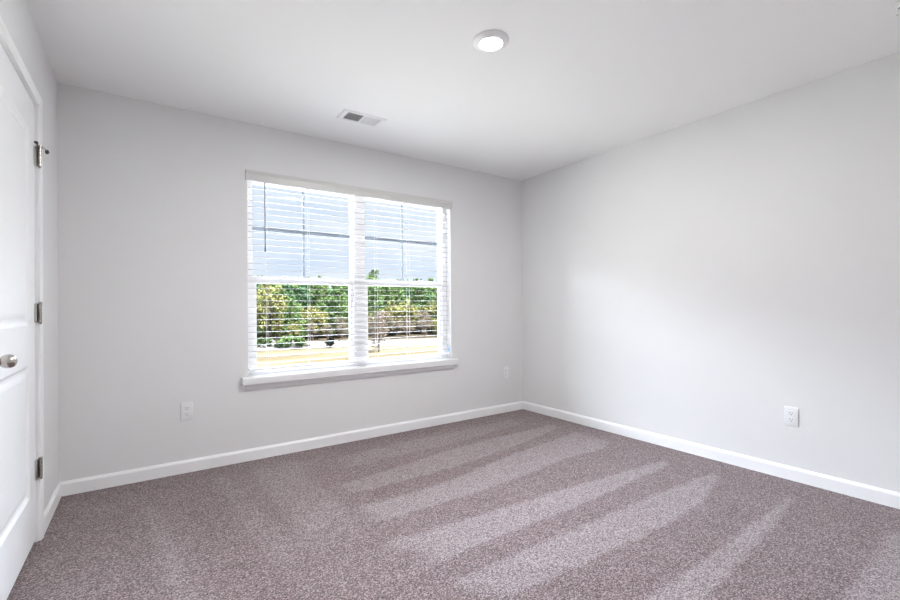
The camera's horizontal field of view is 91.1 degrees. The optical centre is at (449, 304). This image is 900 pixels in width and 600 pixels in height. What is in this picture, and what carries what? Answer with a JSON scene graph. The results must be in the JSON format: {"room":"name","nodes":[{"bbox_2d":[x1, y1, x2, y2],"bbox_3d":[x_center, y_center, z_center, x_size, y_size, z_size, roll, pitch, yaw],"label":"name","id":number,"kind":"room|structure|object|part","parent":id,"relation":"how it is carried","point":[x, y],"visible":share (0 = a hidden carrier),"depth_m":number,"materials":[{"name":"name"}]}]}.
{"room":"empty bedroom","nodes":[
{"label":"empty bedroom","id":0,"kind":"room"},
{"bbox_2d":[0,0,58,510],"bbox_3d":[-1.318,-0.056,1.074,0.100,2.540,3.663,0,0,-35],"label":"wall","id":1,"kind":"structure","parent":0,"point":[15,14],"depth_m":2.34,"materials":[{"name":"paint"}]},
{"bbox_2d":[0,16,49,599],"bbox_3d":[-1.737,0.059,1.764,0.140,2.124,0.971,0,0,-35],"label":"door","id":2,"kind":"structure","parent":1,"relation":"in","point":[21,108],"depth_m":1.84,"materials":[{"name":"white paint"}]},
{"bbox_3d":[-1.496,0.192,1.481,0.066,0.047,0.055,0,0,-35],"label":"knob","id":3,"kind":"part","parent":2,"relation":"part of","materials":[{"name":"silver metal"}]},
{"bbox_2d":[44,482,61,534],"bbox_3d":[-1.287,1.073,1.137,0.014,0.083,3.551,0,0,-35],"label":"baseboard","id":4,"kind":"structure","parent":1,"relation":"attached to","point":[52,505],"depth_m":2.35,"materials":[{"name":"white paint"}]},
{"bbox_2d":[57,83,522,481],"bbox_3d":[-0.818,-0.048,3.733,3.941,2.540,0.170,0,0,-35],"label":"wall","id":5,"kind":"structure","parent":0,"point":[153,260],"depth_m":3.02,"materials":[{"name":"paint"}]},
{"bbox_2d":[181,402,192,420],"bbox_3d":[-1.766,0.716,2.965,0.073,0.118,0.008,0,0,-35],"label":"wall outlet","id":6,"kind":"object","parent":5,"relation":"attached to","point":[187,407],"visible":1,"depth_m":2.96,"materials":[{"name":"white plastic"}]},
{"bbox_2d":[60,401,522,495],"bbox_3d":[-0.756,1.080,3.652,3.741,0.083,0.014,0,0,-35],"label":"baseboard","id":7,"kind":"structure","parent":5,"relation":"attached to","point":[87,484],"depth_m":3.21,"materials":[{"name":"white paint"}]},
{"bbox_2d":[242,180,457,390],"bbox_3d":[-0.760,-0.180,3.741,1.870,1.597,0.215,0,0,-35],"label":"window","id":8,"kind":"structure","parent":5,"relation":"in","point":[285,377],"depth_m":3.73,"materials":[{"name":"white plastic"}]},
{"bbox_2d":[252,191,349,276],"bbox_3d":[-1.181,-0.559,3.560,0.784,0.708,0.007,0,0,-35],"label":"grille","id":9,"kind":"object","parent":8,"relation":"attached to","point":[254,228],"depth_m":3.56,"materials":[{"name":"grey"}]},
{"bbox_3d":[-1.177,-0.548,3.554,0.824,0.775,0.030,0,0,-35],"label":"sash","id":10,"kind":"part","parent":8,"relation":"part of","materials":[{"name":"white plastic"}]},
{"bbox_3d":[-1.151,0.149,3.521,0.818,0.720,0.030,0,0,-35],"label":"sash","id":11,"kind":"part","parent":8,"relation":"part of","materials":[{"name":"white plastic"}]},
{"bbox_2d":[245,169,452,370],"bbox_3d":[-0.738,-0.246,3.713,1.810,1.456,0.085,0,0,-35],"label":"window blind","id":12,"kind":"object","parent":8,"relation":"attached to","point":[252,175],"visible":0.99,"depth_m":3.60,"materials":[{"name":"white plastic"}]},
{"bbox_3d":[-1.367,-0.221,3.297,0.001,1.401,0.052,0,0,-35],"label":"ladder cord","id":13,"kind":"part","parent":12,"relation":"part of","materials":[{"name":"white fabric"}]},
{"bbox_3d":[-1.111,-0.222,3.474,0.002,1.401,0.052,0,0,-35],"label":"ladder cord","id":14,"kind":"part","parent":12,"relation":"part of","materials":[{"name":"white fabric"}]},
{"bbox_3d":[-0.742,0.473,3.721,1.764,0.018,0.048,0,0,-35],"label":"rail","id":15,"kind":"part","parent":12,"relation":"part of","materials":[{"name":"white plastic"}]},
{"bbox_3d":[-0.793,-0.224,3.692,0.002,1.401,0.052,0,0,-35],"label":"ladder cord","id":16,"kind":"part","parent":12,"relation":"part of","materials":[{"name":"white fabric"}]},
{"bbox_3d":[-0.637,-0.224,3.800,0.001,1.401,0.052,0,0,-35],"label":"ladder cord","id":17,"kind":"part","parent":12,"relation":"part of","materials":[{"name":"white fabric"}]},
{"bbox_3d":[-0.378,-0.226,3.978,0.002,1.401,0.052,0,0,-35],"label":"ladder cord","id":18,"kind":"part","parent":12,"relation":"part of","materials":[{"name":"white fabric"}]},
{"bbox_3d":[-0.099,-0.227,4.171,0.001,1.401,0.052,0,0,-35],"label":"ladder cord","id":19,"kind":"part","parent":12,"relation":"part of","materials":[{"name":"white fabric"}]},
{"bbox_3d":[-0.729,0.547,3.702,1.870,0.057,0.128,0,0,-35],"label":"sill","id":20,"kind":"part","parent":8,"relation":"part of","materials":[{"name":"white paint"}]},
{"bbox_2d":[365,205,437,279],"bbox_3d":[-0.443,-0.563,4.069,0.784,0.708,0.007,0,0,-35],"label":"grille","id":21,"kind":"object","parent":8,"relation":"attached to","point":[401,241],"depth_m":4.07,"materials":[{"name":"grey"}]},
{"bbox_3d":[-0.439,-0.552,4.062,0.824,0.775,0.030,0,0,-35],"label":"sash","id":22,"kind":"part","parent":8,"relation":"part of","materials":[{"name":"white plastic"}]},
{"bbox_3d":[-0.413,0.145,4.030,0.818,0.720,0.030,0,0,-35],"label":"sash","id":23,"kind":"part","parent":8,"relation":"part of","materials":[{"name":"white plastic"}]},
{"bbox_2d":[503,367,507,378],"bbox_3d":[0.578,0.706,4.579,0.073,0.118,0.008,0,0,-35],"label":"wall outlet","id":24,"kind":"object","parent":5,"relation":"attached to","point":[505,369],"visible":1,"depth_m":4.57,"materials":[{"name":"white plastic"}]},
{"bbox_2d":[7,409,899,599],"bbox_3d":[0.321,1.102,1.335,4.635,0.001,5.093,0,0,-35],"label":"floor","id":25,"kind":"structure","parent":0,"point":[522,504],"depth_m":2.19,"materials":[{"name":"carpet"}]},
{"bbox_2d":[25,0,899,180],"bbox_3d":[0.292,-1.397,1.431,4.715,0.120,5.243,0,0,-35],"label":"ceiling","id":26,"kind":"structure","parent":0,"point":[573,81],"depth_m":2.41,"materials":[{"name":"white paint"}]},
{"bbox_2d":[336,109,386,127],"bbox_3d":[-0.626,-1.317,3.139,0.316,0.009,0.168,0,0,-35],"label":"ceiling vent","id":27,"kind":"object","parent":26,"relation":"in","point":[346,114],"visible":1,"depth_m":3.13,"materials":[{"name":"white metal"}]},
{"bbox_2d":[473,30,508,52],"bbox_3d":[0.207,-1.323,2.235,0.184,0.019,0.184,0,0,-35],"label":"recessed light","id":28,"kind":"object","parent":26,"relation":"in","point":[488,41],"visible":1,"depth_m":2.21,"materials":[{"name":"white plastic"}]},
{"bbox_2d":[480,37,501,50],"bbox_3d":[0.207,-1.315,2.234,0.115,0.004,0.115,0,0,-35],"label":"diffuser","id":29,"kind":"object","parent":28,"relation":"attached to","point":[486,43],"depth_m":2.23,"materials":[{"name":"white plastic"}]},
{"bbox_2d":[895,3,899,15],"bbox_3d":[2.074,-1.330,1.966,0.132,0.036,0.132,0,0,-35],"label":"smoke detector","id":30,"kind":"object","parent":26,"relation":"attached to","point":[897,8],"visible":1,"depth_m":1.99,"materials":[{"name":"white plastic"}]},
{"bbox_2d":[521,51,899,492],"bbox_3d":[1.800,-0.070,3.318,0.100,2.540,3.823,0,0,-35],"label":"wall","id":31,"kind":"structure","parent":0,"point":[699,281],"depth_m":2.97,"materials":[{"name":"paint"}]},
{"bbox_2d":[523,401,899,508],"bbox_3d":[1.782,1.058,3.251,0.014,0.083,3.551,0,0,-35],"label":"baseboard","id":32,"kind":"structure","parent":31,"relation":"attached to","point":[889,498],"depth_m":2.98,"materials":[{"name":"white paint"}]},
{"bbox_2d":[784,406,798,426],"bbox_3d":[2.128,0.699,2.753,0.008,0.118,0.073,0,0,-35],"label":"wall outlet","id":33,"kind":"object","parent":31,"relation":"attached to","point":[791,414],"visible":1,"depth_m":2.75,"materials":[{"name":"white plastic"}]},
{"label":"outside","id":34,"kind":"structure","parent":0,"visible":0},
{"bbox_2d":[257,344,437,366],"bbox_3d":[-70.435,5.325,190.462,600.000,0.001,386.300,0,0,-35],"label":"field","id":35,"kind":"structure","parent":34,"point":[425,348],"depth_m":36.83,"materials":[{"name":"beige sand"}]},
{"bbox_2d":[257,337,263,345],"bbox_3d":[-18.839,3.710,43.954,1.098,1.187,1.072,0,0,-30],"label":"shrub","id":36,"kind":"object","parent":35,"relation":"on","point":[260,340],"visible":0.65,"depth_m":43.67,"materials":[{"name":"green plant"}]},
{"bbox_2d":[263,338,271,346],"bbox_3d":[-18.173,3.751,44.005,0.972,1.076,0.995,0,0,-3],"label":"shrub","id":37,"kind":"object","parent":35,"relation":"on","point":[269,341],"visible":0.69,"depth_m":43.82,"materials":[{"name":"green plant"}]},
{"bbox_2d":[274,340,281,347],"bbox_3d":[-16.484,3.791,42.578,0.839,0.930,0.860,0,0,-44],"label":"shrub","id":38,"kind":"object","parent":35,"relation":"on","point":[276,341],"visible":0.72,"depth_m":42.37,"materials":[{"name":"green plant"}]},
{"bbox_2d":[280,336,292,347],"bbox_3d":[-15.775,3.596,42.611,1.285,1.390,1.254,0,0,-37],"label":"shrub","id":39,"kind":"object","parent":35,"relation":"on","point":[288,339],"visible":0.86,"depth_m":42.34,"materials":[{"name":"green plant"}]},
{"bbox_2d":[294,337,305,347],"bbox_3d":[-14.596,3.617,42.808,1.190,1.318,1.219,0,0,-9],"label":"shrub","id":40,"kind":"object","parent":35,"relation":"on","point":[296,339],"visible":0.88,"depth_m":42.62,"materials":[{"name":"green plant"}]},
{"bbox_2d":[325,337,334,345],"bbox_3d":[-11.577,3.661,42.505,0.956,1.114,0.882,0,0,8],"label":"shrub","id":41,"kind":"object","parent":35,"relation":"on","point":[329,342],"visible":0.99,"depth_m":42.30,"materials":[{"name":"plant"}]},
{"bbox_2d":[325,285,348,336],"bbox_3d":[-14.759,0.796,58.127,5.645,7.058,5.202,-1,0,17],"label":"pine tree","id":42,"kind":"object","parent":35,"relation":"on","point":[335,286],"visible":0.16,"depth_m":57.83,"materials":[{"name":"green plant"}]},
{"bbox_2d":[368,309,388,351],"bbox_3d":[-6.267,2.134,38.251,2.504,4.082,2.142,-1,0,33],"label":"bare tree","id":43,"kind":"object","parent":35,"relation":"on","point":[380,331],"visible":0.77,"depth_m":38.16,"materials":[{"name":"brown plant"}]},
{"bbox_2d":[397,287,418,332],"bbox_3d":[-6.190,0.856,65.129,5.056,6.859,5.486,0,0,-31],"label":"pine tree","id":44,"kind":"object","parent":35,"relation":"on","point":[406,288],"visible":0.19,"depth_m":64.82,"materials":[{"name":"green plant"}]},
{"bbox_2d":[415,289,437,332],"bbox_3d":[-3.281,0.986,64.125,5.244,6.537,4.664,-1,0,24],"label":"pine tree","id":45,"kind":"object","parent":35,"relation":"on","point":[428,292],"visible":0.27,"depth_m":63.56,"materials":[{"name":"green plant"}]},
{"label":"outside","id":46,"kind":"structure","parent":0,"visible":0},
{"bbox_2d":[257,329,437,341],"bbox_3d":[29.371,4.304,151.320,380.000,0.001,184.000,0,0,-35],"label":"ground","id":47,"kind":"structure","parent":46,"point":[401,334],"depth_m":58.82,"materials":[{"name":"soil"}]},
{"bbox_2d":[256,284,265,315],"bbox_3d":[-26.108,0.626,59.327,5.426,7.604,6.100,0,0,-35],"label":"pine tree","id":48,"kind":"object","parent":47,"relation":"on","point":[257,285],"visible":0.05,"depth_m":59.07,"materials":[{"name":"green plant"}]},
{"bbox_2d":[256,284,288,337],"bbox_3d":[-20.432,0.632,49.760,4.426,7.417,4.707,0,0,-35],"label":"tree","id":49,"kind":"object","parent":47,"relation":"on","point":[279,304],"visible":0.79,"depth_m":49.40,"materials":[{"name":"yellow plant"}]},
{"bbox_2d":[257,293,287,339],"bbox_3d":[-20.536,1.461,51.875,3.693,5.719,4.012,0,0,0],"label":"pine tree","id":50,"kind":"object","parent":47,"relation":"on","point":[280,316],"visible":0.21,"depth_m":51.79,"materials":[{"name":"green plant"}]},
{"bbox_2d":[261,314,283,336],"bbox_3d":[-20.416,2.692,50.572,2.544,3.223,2.141,0,0,-23],"label":"tree","id":51,"kind":"object","parent":47,"relation":"on","point":[280,323],"visible":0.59,"depth_m":50.20,"materials":[{"name":"green plant"}]},
{"bbox_2d":[257,285,291,336],"bbox_3d":[-21.689,0.921,55.591,5.443,6.883,5.513,0,0,-30],"label":"pine tree","id":52,"kind":"object","parent":47,"relation":"on","point":[282,291],"visible":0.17,"depth_m":55.23,"materials":[{"name":"green plant"}]},
{"bbox_2d":[281,284,300,332],"bbox_3d":[-21.154,0.732,56.989,5.197,7.283,5.843,0,0,-28],"label":"pine tree","id":53,"kind":"object","parent":47,"relation":"on","point":[288,288],"visible":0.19,"depth_m":57.06,"materials":[{"name":"green plant"}]},
{"bbox_2d":[284,284,299,329],"bbox_3d":[-20.743,0.386,60.797,5.469,8.012,5.787,-1,0,17],"label":"pine tree","id":54,"kind":"object","parent":47,"relation":"on","point":[294,287],"visible":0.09,"depth_m":60.39,"materials":[{"name":"green plant"}]},
{"bbox_2d":[287,321,300,339],"bbox_3d":[-17.678,3.063,49.938,1.752,2.396,1.698,0,0,6],"label":"tree","id":55,"kind":"object","parent":47,"relation":"on","point":[295,326],"visible":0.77,"depth_m":49.76,"materials":[{"name":"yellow plant"}]},
{"bbox_2d":[280,297,311,335],"bbox_3d":[-18.471,1.683,52.427,4.195,5.236,4.141,-1,0,19],"label":"pine tree","id":56,"kind":"object","parent":47,"relation":"on","point":[291,312],"visible":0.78,"depth_m":52.03,"materials":[{"name":"green plant"}]},
{"bbox_2d":[289,303,315,335],"bbox_3d":[-18.290,2.094,54.681,3.528,4.470,2.970,0,0,2],"label":"tree","id":57,"kind":"object","parent":47,"relation":"on","point":[305,315],"visible":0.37,"depth_m":54.40,"materials":[{"name":"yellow plant"}]},
{"bbox_2d":[293,284,320,335],"bbox_3d":[-19.101,0.655,58.149,5.952,7.419,5.294,-1,0,40],"label":"pine tree","id":58,"kind":"object","parent":47,"relation":"on","point":[302,295],"visible":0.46,"depth_m":57.69,"materials":[{"name":"green plant"}]},
{"bbox_2d":[305,323,319,340],"bbox_3d":[-15.842,3.134,50.641,1.488,2.240,1.379,-1,0,31],"label":"bare tree","id":59,"kind":"object","parent":47,"relation":"on","point":[310,327],"visible":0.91,"depth_m":50.54,"materials":[{"name":"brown plant"}]},
{"bbox_2d":[303,285,329,335],"bbox_3d":[-18.008,0.641,59.205,5.951,7.429,5.875,0,0,-12],"label":"pine tree","id":60,"kind":"object","parent":47,"relation":"on","point":[318,301],"visible":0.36,"depth_m":58.96,"materials":[{"name":"green plant"}]},
{"bbox_2d":[306,285,327,334],"bbox_3d":[-19.037,0.607,61.203,5.442,7.535,5.143,-1,0,11],"label":"pine tree","id":61,"kind":"object","parent":47,"relation":"on","point":[312,286],"visible":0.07,"depth_m":60.85,"materials":[{"name":"green plant"}]},
{"bbox_2d":[307,307,329,338],"bbox_3d":[-15.824,2.274,53.221,2.685,4.042,3.190,0,0,-13],"label":"tree","id":62,"kind":"object","parent":47,"relation":"on","point":[321,323],"visible":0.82,"depth_m":52.72,"materials":[{"name":"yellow plant"}]},
{"bbox_2d":[322,285,330,331],"bbox_3d":[-18.674,0.380,65.815,5.189,8.037,5.638,0,0,-10],"label":"pine tree","id":63,"kind":"object","parent":47,"relation":"on","point":[324,286],"visible":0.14,"depth_m":65.47,"materials":[{"name":"green plant"}]},
{"bbox_2d":[320,323,334,338],"bbox_3d":[-14.282,3.146,51.373,1.459,2.198,1.353,-1,0,36],"label":"bare tree","id":64,"kind":"object","parent":47,"relation":"on","point":[327,325],"visible":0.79,"depth_m":51.23,"materials":[{"name":"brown plant"}]},
{"bbox_2d":[324,285,348,337],"bbox_3d":[-13.820,0.809,55.830,4.768,6.985,5.046,-1,0,16],"label":"pine tree","id":65,"kind":"object","parent":47,"relation":"on","point":[335,302],"visible":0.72,"depth_m":55.43,"materials":[{"name":"green plant"}]},
{"bbox_2d":[328,286,348,319],"bbox_3d":[-15.316,0.575,62.151,5.572,7.559,6.046,0,0,-1],"label":"pine tree","id":66,"kind":"object","parent":47,"relation":"on","point":[346,289],"visible":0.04,"depth_m":61.85,"materials":[{"name":"green plant"}]},
{"bbox_2d":[332,315,348,338],"bbox_3d":[-13.413,2.712,54.285,2.327,3.121,1.855,-1,0,13],"label":"bare tree","id":67,"kind":"object","parent":47,"relation":"on","point":[341,319],"visible":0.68,"depth_m":54.13,"materials":[{"name":"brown plant"}]},
{"bbox_2d":[337,321,348,339],"bbox_3d":[-12.605,3.056,51.975,1.454,2.362,1.568,0,0,-30],"label":"bare tree","id":68,"kind":"object","parent":47,"relation":"on","point":[341,327],"visible":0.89,"depth_m":51.80,"materials":[{"name":"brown plant"}]},
{"bbox_2d":[366,269,384,330],"bbox_3d":[-10.882,-0.387,63.481,7.191,9.428,6.981,-1,0,11],"label":"pine tree","id":69,"kind":"object","parent":47,"relation":"on","point":[371,276],"visible":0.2,"depth_m":63.55,"materials":[{"name":"green plant"}]},
{"bbox_2d":[368,286,389,331],"bbox_3d":[-10.313,0.761,58.948,5.580,7.056,5.652,-1,0,17],"label":"pine tree","id":70,"kind":"object","parent":47,"relation":"on","point":[372,290],"visible":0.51,"depth_m":58.43,"materials":[{"name":"green plant"}]},
{"bbox_2d":[377,312,393,336],"bbox_3d":[-8.283,2.376,56.198,2.803,3.759,2.235,0,0,2],"label":"bare tree","id":71,"kind":"object","parent":47,"relation":"on","point":[390,317],"visible":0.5,"depth_m":56.04,"materials":[{"name":"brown plant"}]},
{"bbox_2d":[375,286,397,334],"bbox_3d":[-9.048,0.622,61.270,5.807,7.342,5.882,0,0,4],"label":"pine tree","id":72,"kind":"object","parent":47,"relation":"on","point":[386,298],"visible":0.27,"depth_m":60.85,"materials":[{"name":"green plant"}]},
{"bbox_2d":[381,299,408,335],"bbox_3d":[-7.394,1.796,58.167,3.902,4.944,3.284,0,0,-37],"label":"tree","id":73,"kind":"object","parent":47,"relation":"on","point":[393,306],"visible":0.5,"depth_m":57.95,"materials":[{"name":"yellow plant"}]},
{"bbox_2d":[390,318,403,338],"bbox_3d":[-6.410,2.900,53.600,1.728,2.602,1.602,-1,0,12],"label":"bare tree","id":74,"kind":"object","parent":47,"relation":"on","point":[397,323],"visible":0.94,"depth_m":53.58,"materials":[{"name":"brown plant"}]},
{"bbox_2d":[388,286,409,329],"bbox_3d":[-7.410,0.555,62.426,4.819,7.464,5.236,0,0,1],"label":"pine tree","id":75,"kind":"object","parent":47,"relation":"on","point":[400,298],"visible":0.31,"depth_m":62.18,"materials":[{"name":"green plant"}]},
{"bbox_2d":[398,317,410,336],"bbox_3d":[-5.758,2.741,56.192,1.754,2.951,2.200,-1,0,26],"label":"bare tree","id":76,"kind":"object","parent":47,"relation":"on","point":[404,328],"visible":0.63,"depth_m":56.11,"materials":[{"name":"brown plant"}]},
{"bbox_2d":[395,299,420,334],"bbox_3d":[-5.747,1.690,60.509,3.764,5.148,3.649,0,0,-5],"label":"tree","id":77,"kind":"object","parent":47,"relation":"on","point":[412,309],"visible":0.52,"depth_m":59.76,"materials":[{"name":"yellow plant"}]},
{"bbox_2d":[405,320,413,335],"bbox_3d":[-5.049,3.058,55.086,1.393,2.263,1.503,0,0,1],"label":"bare tree","id":78,"kind":"object","parent":47,"relation":"on","point":[410,323],"visible":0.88,"depth_m":54.97,"materials":[{"name":"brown plant"}]},
{"bbox_2d":[410,279,420,330],"bbox_3d":[-5.574,0.074,71.137,6.812,8.503,6.724,0,0,-18],"label":"pine tree","id":79,"kind":"object","parent":47,"relation":"on","point":[411,288],"visible":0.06,"depth_m":70.67,"materials":[{"name":"green plant"}]},
{"bbox_2d":[410,287,433,333],"bbox_3d":[-4.409,0.622,63.324,5.262,7.285,4.973,-1,0,25],"label":"pine tree","id":80,"kind":"object","parent":47,"relation":"on","point":[421,293],"visible":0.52,"depth_m":63.05,"materials":[{"name":"green plant"}]},
{"bbox_2d":[413,307,432,335],"bbox_3d":[-3.558,2.304,57.346,2.864,3.840,2.283,-1,0,10],"label":"bare tree","id":81,"kind":"object","parent":47,"relation":"on","point":[424,312],"visible":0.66,"depth_m":57.34,"materials":[{"name":"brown plant"}]},
{"bbox_2d":[417,317,429,335],"bbox_3d":[-3.274,2.757,55.009,1.900,2.862,1.762,0,0,-9],"label":"bare tree","id":82,"kind":"object","parent":47,"relation":"on","point":[421,322],"visible":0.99,"depth_m":54.84,"materials":[{"name":"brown plant"}]},
{"bbox_2d":[418,299,437,333],"bbox_3d":[-2.593,1.770,61.402,3.905,4.948,3.287,0,0,0],"label":"tree","id":83,"kind":"object","parent":47,"relation":"on","point":[433,309],"visible":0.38,"depth_m":61.02,"materials":[{"name":"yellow plant"}]},
{"bbox_2d":[423,287,437,331],"bbox_3d":[-3.014,0.641,65.807,4.947,7.247,5.234,0,0,-6],"label":"pine tree","id":84,"kind":"object","parent":47,"relation":"on","point":[430,289],"visible":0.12,"depth_m":65.68,"materials":[{"name":"green plant"}]},
{"bbox_2d":[427,278,437,301],"bbox_3d":[-3.244,-0.173,77.346,6.334,9.029,5.830,0,0,-5],"label":"pine tree","id":85,"kind":"object","parent":47,"relation":"on","point":[429,279],"visible":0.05,"depth_m":76.96,"materials":[{"name":"green plant"}]},
{"bbox_2d":[430,319,437,336],"bbox_3d":[-1.577,2.999,56.065,1.834,2.324,1.544,0,0,-7],"label":"tree","id":86,"kind":"object","parent":47,"relation":"on","point":[436,322],"visible":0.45,"depth_m":55.80,"materials":[{"name":"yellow plant"}]},
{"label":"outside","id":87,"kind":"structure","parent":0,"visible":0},
{"bbox_2d":[257,338,437,350],"bbox_3d":[3.543,4.078,52.183,185.000,0.001,58.000,0,0,-35],"label":"gravel road","id":88,"kind":"structure","parent":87,"point":[425,341],"depth_m":46.56,"materials":[{"name":"white gravel"}]}
]}

